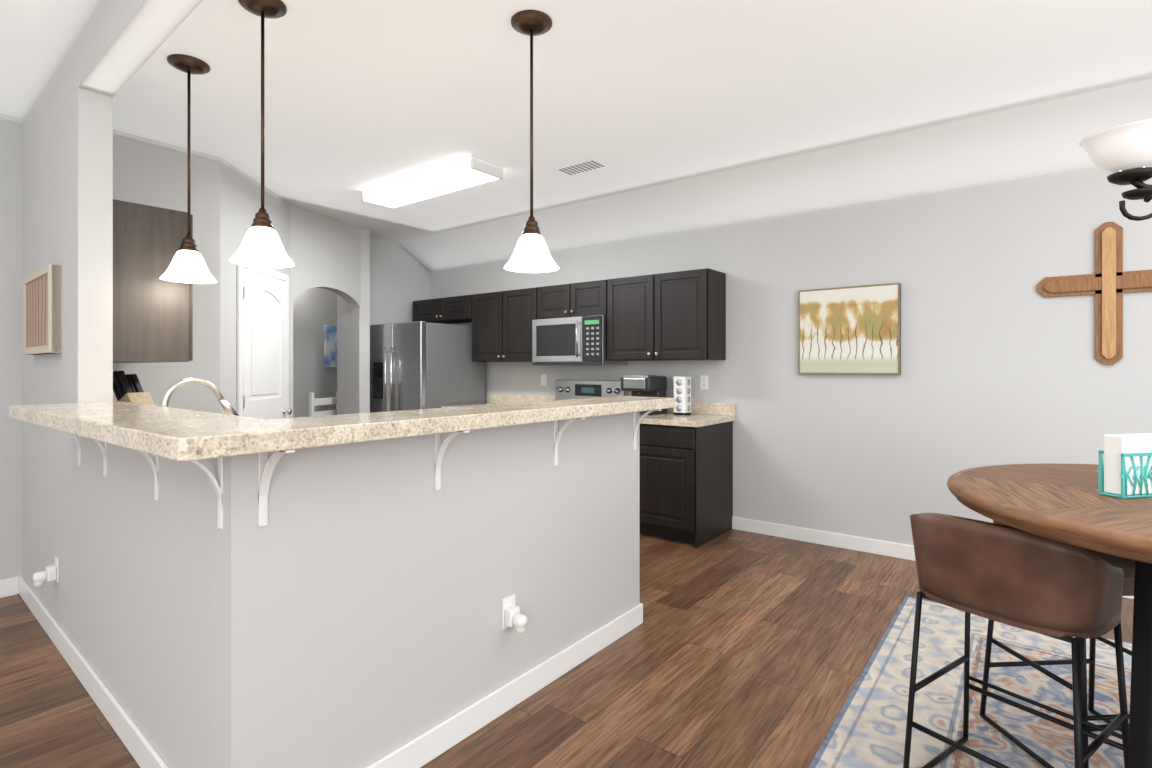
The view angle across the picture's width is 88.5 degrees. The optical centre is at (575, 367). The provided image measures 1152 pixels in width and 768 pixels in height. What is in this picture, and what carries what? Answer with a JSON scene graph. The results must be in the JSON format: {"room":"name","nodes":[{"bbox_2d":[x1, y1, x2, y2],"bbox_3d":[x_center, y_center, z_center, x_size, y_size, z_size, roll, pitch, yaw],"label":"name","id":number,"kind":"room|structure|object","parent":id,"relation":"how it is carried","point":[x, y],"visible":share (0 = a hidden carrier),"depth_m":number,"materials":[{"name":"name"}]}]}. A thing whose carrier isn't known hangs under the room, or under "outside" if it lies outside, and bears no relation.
{"room":"kitchen","nodes":[
{"label":"kitchen","id":0,"kind":"room"},
{"bbox_2d":[0,114,21,579],"bbox_3d":[-4.905,-0.070,1.449,0.279,2.740,5.201,0,0,38],"label":"wall","id":1,"kind":"structure","parent":0,"point":[10,341],"depth_m":3.38,"materials":[{"name":"paint"}]},
{"bbox_2d":[22,32,297,767],"bbox_3d":[-2.112,-0.070,2.590,3.333,2.740,0.222,0,0,38],"label":"wall","id":2,"kind":"structure","parent":0,"point":[190,623],"depth_m":2.02,"materials":[{"name":"paint"}]},
{"bbox_2d":[23,264,61,354],"bbox_3d":[-2.651,-0.273,2.928,0.681,0.405,0.065,0,0,38],"label":"picture","id":3,"kind":"object","parent":2,"relation":"attached to","point":[42,310],"visible":1,"depth_m":2.82,"materials":[{"name":"wood"}]},
{"bbox_2d":[33,556,58,586],"bbox_3d":[-2.474,0.952,2.756,0.070,0.117,0.088,0,0,38],"label":"electrical outlet","id":4,"kind":"object","parent":2,"relation":"attached to","point":[50,573],"visible":1,"depth_m":2.75,"materials":[{"name":"white plastic"}]},
{"bbox_2d":[0,576,168,767],"bbox_3d":[-2.023,1.250,2.430,3.024,0.100,0.107,0,0,38],"label":"baseboard","id":5,"kind":"structure","parent":2,"relation":"attached to","point":[145,755],"depth_m":2.33,"materials":[{"name":"white wood"}]},
{"bbox_2d":[113,130,290,417],"bbox_3d":[-2.765,-0.070,4.306,0.850,2.740,1.710,0,0,38],"label":"wall","id":6,"kind":"structure","parent":0,"point":[225,201],"depth_m":3.97,"materials":[{"name":"paint"}]},
{"bbox_2d":[113,199,192,362],"bbox_3d":[-2.426,-0.403,3.167,1.053,0.745,0.396,0,0,38],"label":"upper cabinet","id":7,"kind":"object","parent":6,"relation":"attached to","point":[152,317],"visible":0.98,"depth_m":2.82,"materials":[{"name":"brown wood"}]},
{"bbox_2d":[237,264,291,418],"bbox_3d":[-2.463,0.250,4.688,0.580,2.100,0.654,0,0,38],"label":"pantry door","id":8,"kind":"structure","parent":6,"relation":"in","point":[262,342],"depth_m":4.62,"materials":[{"name":"white wood"}]},
{"bbox_2d":[293,287,336,417],"bbox_3d":[-3.444,-0.070,5.859,0.100,2.740,5.700,0,0,18],"label":"wall","id":9,"kind":"structure","parent":0,"point":[314,310],"depth_m":6.86,"materials":[{"name":"grey paint"}]},
{"bbox_2d":[324,325,336,366],"bbox_3d":[-2.913,-0.260,7.285,0.029,0.500,0.500,0,0,18],"label":"canvas","id":10,"kind":"object","parent":9,"relation":"attached to","point":[330,346],"visible":0.36,"depth_m":7.11},
{"bbox_2d":[291,204,428,417],"bbox_3d":[-2.198,-0.070,6.185,0.740,2.740,2.036,0,0,38],"label":"wall","id":11,"kind":"structure","parent":0,"point":[364,276],"depth_m":6.12,"materials":[{"name":"paint"}]},
{"bbox_2d":[298,412,639,767],"bbox_3d":[-0.262,0.750,2.352,0.120,1.100,1.756,0,0,38],"label":"wall","id":12,"kind":"structure","parent":0,"point":[342,608],"depth_m":2.02,"materials":[{"name":"paint"}]},
{"bbox_2d":[70,409,660,528],"bbox_3d":[-0.906,0.306,2.620,1.765,0.210,2.044,0,0,38],"label":"brackets","id":13,"kind":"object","parent":12,"relation":"attached to","point":[266,466],"depth_m":1.83,"materials":[{"name":"white metal"}]},
{"bbox_2d":[9,396,675,460],"bbox_3d":[-0.881,0.175,2.672,1.809,0.050,2.190,0,0,38],"label":"countertop","id":14,"kind":"structure","parent":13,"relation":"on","point":[177,434],"depth_m":1.72,"materials":[{"name":"stone"}]},
{"bbox_2d":[366,603,642,767],"bbox_3d":[-0.227,1.250,2.293,0.018,0.100,1.834,0,0,38],"label":"baseboard","id":15,"kind":"structure","parent":12,"relation":"attached to","point":[426,747],"depth_m":2.22,"materials":[{"name":"white wood"}]},
{"bbox_2d":[502,594,527,633],"bbox_3d":[-0.225,0.931,2.232,0.086,0.117,0.070,0,0,38],"label":"electrical outlet","id":16,"kind":"object","parent":12,"relation":"attached to","point":[512,616],"visible":1,"depth_m":2.22,"materials":[{"name":"white plastic"}]},
{"bbox_2d":[0,529,1133,767],"bbox_3d":[-2.261,1.330,1.980,16.000,0.060,9.355,0,0,38],"label":"floor","id":17,"kind":"structure","parent":0,"point":[740,649],"depth_m":2.48,"materials":[{"name":"brown wood"}]},
{"bbox_2d":[309,391,336,416],"bbox_3d":[-2.923,0.780,6.483,0.470,1.040,0.460,0,0,18],"label":"chair","id":18,"kind":"object","parent":17,"relation":"on","point":[313,402],"visible":0.08,"depth_m":6.34,"materials":[{"name":"white"}]},
{"bbox_2d":[370,321,484,412],"bbox_3d":[-1.641,0.420,6.382,0.934,1.760,0.922,0,0,38],"label":"fridge","id":19,"kind":"object","parent":17,"relation":"on","point":[416,365],"visible":0.42,"depth_m":6.03,"materials":[{"name":"grey metal"}]},
{"bbox_2d":[556,380,627,399],"bbox_3d":[-0.079,0.698,5.336,0.802,1.165,0.767,0,0,38],"label":"range","id":20,"kind":"object","parent":17,"relation":"on","point":[573,389],"visible":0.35,"depth_m":5.58,"materials":[{"name":"silver metal"}]},
{"bbox_2d":[640,421,732,547],"bbox_3d":[0.666,0.863,4.820,1.000,0.875,0.675,0,0,38],"label":"base cabinet","id":21,"kind":"object","parent":17,"relation":"on","point":[686,484],"visible":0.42,"depth_m":4.42,"materials":[{"name":"black wood"}]},
{"bbox_2d":[640,402,735,426],"bbox_3d":[0.673,0.355,4.806,1.022,0.140,0.688,0,0,38],"label":"countertop","id":22,"kind":"structure","parent":21,"relation":"on","point":[706,413],"depth_m":4.69,"materials":[{"name":"stone"}]},
{"bbox_2d":[621,375,666,414],"bbox_3d":[0.573,0.222,5.001,0.290,0.325,0.308,0,0,38],"label":"coffee maker","id":23,"kind":"object","parent":22,"relation":"on","point":[647,385],"visible":0.62,"depth_m":4.91,"materials":[{"name":"grey plastic"}]},
{"bbox_2d":[674,376,690,414],"bbox_3d":[0.879,0.227,4.882,0.140,0.315,0.140,0,0,38],"label":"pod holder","id":24,"kind":"object","parent":22,"relation":"on","point":[682,390],"visible":1,"depth_m":4.83,"materials":[{"name":"white metal"}]},
{"bbox_2d":[808,596,1131,767],"bbox_3d":[2.256,1.296,1.381,3.030,0.008,2.650,0,0,38],"label":"rug","id":25,"kind":"object","parent":17,"relation":"on","point":[867,729],"visible":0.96,"depth_m":2.30,"materials":[{"name":"fabric"}]},
{"bbox_2d":[903,513,1128,767],"bbox_3d":[1.290,0.856,1.747,0.453,0.865,0.476,0,0,-34],"label":"stool","id":26,"kind":"object","parent":25,"relation":"on","point":[1018,578],"visible":0.98,"depth_m":1.60,"materials":[{"name":"brown leather"}]},
{"bbox_2d":[947,463,1151,767],"bbox_3d":[1.738,0.821,1.537,1.310,0.941,1.310,0,0,38],"label":"dining table","id":27,"kind":"object","parent":25,"relation":"on","point":[1067,504],"visible":0.92,"depth_m":1.48,"materials":[{"name":"brown wood"}]},
{"bbox_2d":[1097,433,1151,498],"bbox_3d":[1.542,0.267,1.626,0.193,0.165,0.061,0,0,-12],"label":"napkin holder","id":28,"kind":"object","parent":27,"relation":"on","point":[1124,471],"visible":1,"depth_m":1.60,"materials":[{"name":"teal metal"}]},
{"bbox_2d":[980,520,1134,767],"bbox_3d":[1.729,0.856,2.008,0.476,0.865,0.454,0,0,-4],"label":"stool","id":29,"kind":"object","parent":25,"relation":"on","point":[1126,565],"visible":0.1,"depth_m":2.01,"materials":[{"name":"black metal"}]},
{"bbox_3d":[-1.379,0.862,3.195,2.673,0.875,1.790,0,0,38],"label":"base cabinet","id":30,"kind":"object","parent":17,"relation":"on","visible":0},
{"bbox_3d":[-1.363,0.405,3.179,2.718,0.040,1.820,0,0,38],"label":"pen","id":31,"kind":"object","parent":30,"relation":"on","visible":0},
{"bbox_2d":[113,371,153,404],"bbox_3d":[-2.235,0.214,3.019,0.334,0.400,0.110,0,0,22],"label":"knife block","id":32,"kind":"object","parent":31,"relation":"on","point":[127,387],"visible":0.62,"depth_m":3.02,"materials":[{"name":"black plastic"}]},
{"bbox_2d":[161,378,238,415],"bbox_3d":[-1.668,0.213,2.600,0.118,0.342,0.322,0,0,38],"label":"faucet","id":33,"kind":"object","parent":31,"relation":"on","point":[227,407],"visible":0.54,"depth_m":2.58,"materials":[{"name":"silver metal"}]},
{"bbox_2d":[0,0,1151,271],"bbox_3d":[-2.346,-1.325,1.870,16.000,0.350,9.075,0,0,38],"label":"ceiling","id":34,"kind":"structure","parent":0,"point":[678,116],"depth_m":3.17,"materials":[{"name":"paint"}]},
{"bbox_2d":[78,0,202,96],"bbox_3d":[1.046,-1.320,-0.020,8.145,0.240,0.369,0,0,38],"label":"beam","id":35,"kind":"structure","parent":34,"relation":"attached to","point":[120,42],"depth_m":2.23,"materials":[{"name":"paint"}]},
{"bbox_2d":[160,54,216,283],"bbox_3d":[-1.830,-0.927,2.795,0.230,1.024,0.230,0,0,38],"label":"pendant light","id":36,"kind":"object","parent":34,"relation":"hanging from","point":[187,264],"visible":0.98,"depth_m":2.77,"materials":[{"name":"white glass"}]},
{"bbox_2d":[229,0,294,267],"bbox_3d":[-1.238,-0.927,2.335,0.230,1.024,0.230,0,0,38],"label":"pendant light","id":37,"kind":"object","parent":34,"relation":"hanging from","point":[261,245],"visible":0.98,"depth_m":2.32,"materials":[{"name":"white glass"}]},
{"bbox_2d":[362,156,502,208],"bbox_3d":[-1.132,-1.397,4.526,1.320,0.084,0.300,0,0,38],"label":"ceiling light","id":38,"kind":"object","parent":34,"relation":"attached to","point":[463,174],"visible":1,"depth_m":4.38,"materials":[{"name":"white plastic"}]},
{"bbox_2d":[504,10,558,272],"bbox_3d":[-0.185,-0.927,2.460,0.230,1.024,0.230,0,0,38],"label":"pendant light","id":39,"kind":"object","parent":34,"relation":"hanging from","point":[531,253],"visible":1,"depth_m":2.43,"materials":[{"name":"white glass"}]},
{"bbox_2d":[554,158,610,175],"bbox_3d":[0.045,-1.436,4.232,0.360,0.007,0.200,0,0,38],"label":"ceiling vent","id":40,"kind":"object","parent":34,"relation":"in","point":[584,166],"visible":1,"depth_m":4.22,"materials":[{"name":"white plastic"}]},
{"bbox_2d":[1079,119,1151,220],"bbox_3d":[1.782,-0.913,1.579,0.689,1.052,0.642,0,0,38],"label":"chandelier","id":41,"kind":"object","parent":34,"relation":"hanging from","point":[1122,153],"visible":1,"depth_m":1.53,"materials":[{"name":"white glass"}]},
{"bbox_2d":[429,168,1151,545],"bbox_3d":[-2.305,-0.070,1.825,16.120,2.740,9.295,0,0,38],"label":"wall","id":42,"kind":"structure","parent":0,"point":[1001,364],"depth_m":4.01,"materials":[{"name":"paint"}]},
{"bbox_2d":[412,294,472,323],"bbox_3d":[-1.391,-0.642,6.605,1.000,0.255,0.379,0,0,38],"label":"upper cabinet","id":43,"kind":"object","parent":42,"relation":"attached to","point":[452,310],"visible":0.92,"depth_m":6.47,"materials":[{"name":"black wood"}]},
{"bbox_2d":[472,287,537,361],"bbox_3d":[-0.637,-0.417,6.019,0.910,0.705,0.379,0,0,38],"label":"upper cabinet","id":44,"kind":"object","parent":42,"relation":"attached to","point":[501,326],"visible":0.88,"depth_m":5.88,"materials":[{"name":"black wood"}]},
{"bbox_2d":[541,374,546,385],"bbox_3d":[-0.330,0.120,6.015,0.072,0.116,0.012,0,0,38],"label":"outlet","id":45,"kind":"object","parent":42,"relation":"attached to","point":[544,379],"visible":1,"depth_m":6.01,"materials":[{"name":"white plastic"}]},
{"bbox_2d":[537,279,607,318],"bbox_3d":[0.042,-0.615,5.492,0.810,0.310,0.379,0,0,38],"label":"upper cabinet","id":46,"kind":"object","parent":42,"relation":"attached to","point":[581,299],"visible":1,"depth_m":5.34,"materials":[{"name":"black wood"}]},
{"bbox_2d":[532,315,627,364],"bbox_3d":[0.018,-0.240,5.461,0.804,0.430,0.457,0,0,38],"label":"microwave","id":47,"kind":"object","parent":46,"relation":"attached to","point":[582,340],"visible":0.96,"depth_m":5.27,"materials":[{"name":"silver metal"}]},
{"bbox_2d":[607,268,725,360],"bbox_3d":[0.733,-0.417,4.955,0.940,0.705,0.379,0,0,38],"label":"upper cabinet","id":48,"kind":"object","parent":42,"relation":"attached to","point":[678,315],"visible":1,"depth_m":4.77,"materials":[{"name":"black wood"}]},
{"bbox_2d":[700,375,707,388],"bbox_3d":[1.069,0.120,4.931,0.072,0.116,0.008,0,0,38],"label":"outlet","id":49,"kind":"object","parent":42,"relation":"attached to","point":[703,381],"visible":1,"depth_m":4.93,"materials":[{"name":"white plastic"}]},
{"bbox_2d":[798,283,900,374],"bbox_3d":[1.942,-0.268,4.233,0.675,0.625,0.039,0,0,38],"label":"framed picture","id":50,"kind":"object","parent":42,"relation":"attached to","point":[850,330],"visible":0.98,"depth_m":4.21,"materials":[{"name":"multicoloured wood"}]},
{"bbox_2d":[732,517,1133,598],"bbox_3d":[3.980,1.250,2.667,6.985,0.100,0.014,0,0,38],"label":"baseboard","id":51,"kind":"structure","parent":42,"relation":"attached to","point":[891,549],"depth_m":4.32,"materials":[{"name":"white wood"}]},
{"bbox_2d":[1037,222,1151,364],"bbox_3d":[3.044,-0.426,3.377,0.650,0.817,0.039,0,0,38],"label":"wall cross","id":52,"kind":"object","parent":42,"relation":"attached to","point":[1108,283],"visible":1,"depth_m":3.37,"materials":[{"name":"brown wood"}]},
{"bbox_3d":[-0.757,0.862,5.925,0.977,0.875,0.675,0,0,38],"label":"base cabinet","id":53,"kind":"object","parent":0,"visible":0},
{"bbox_2d":[441,394,555,407],"bbox_3d":[-0.761,0.355,5.920,0.977,0.140,0.688,0,0,38],"label":"countertop","id":54,"kind":"structure","parent":53,"relation":"on","point":[500,399],"depth_m":6.21,"materials":[{"name":"stone"}]}
]}

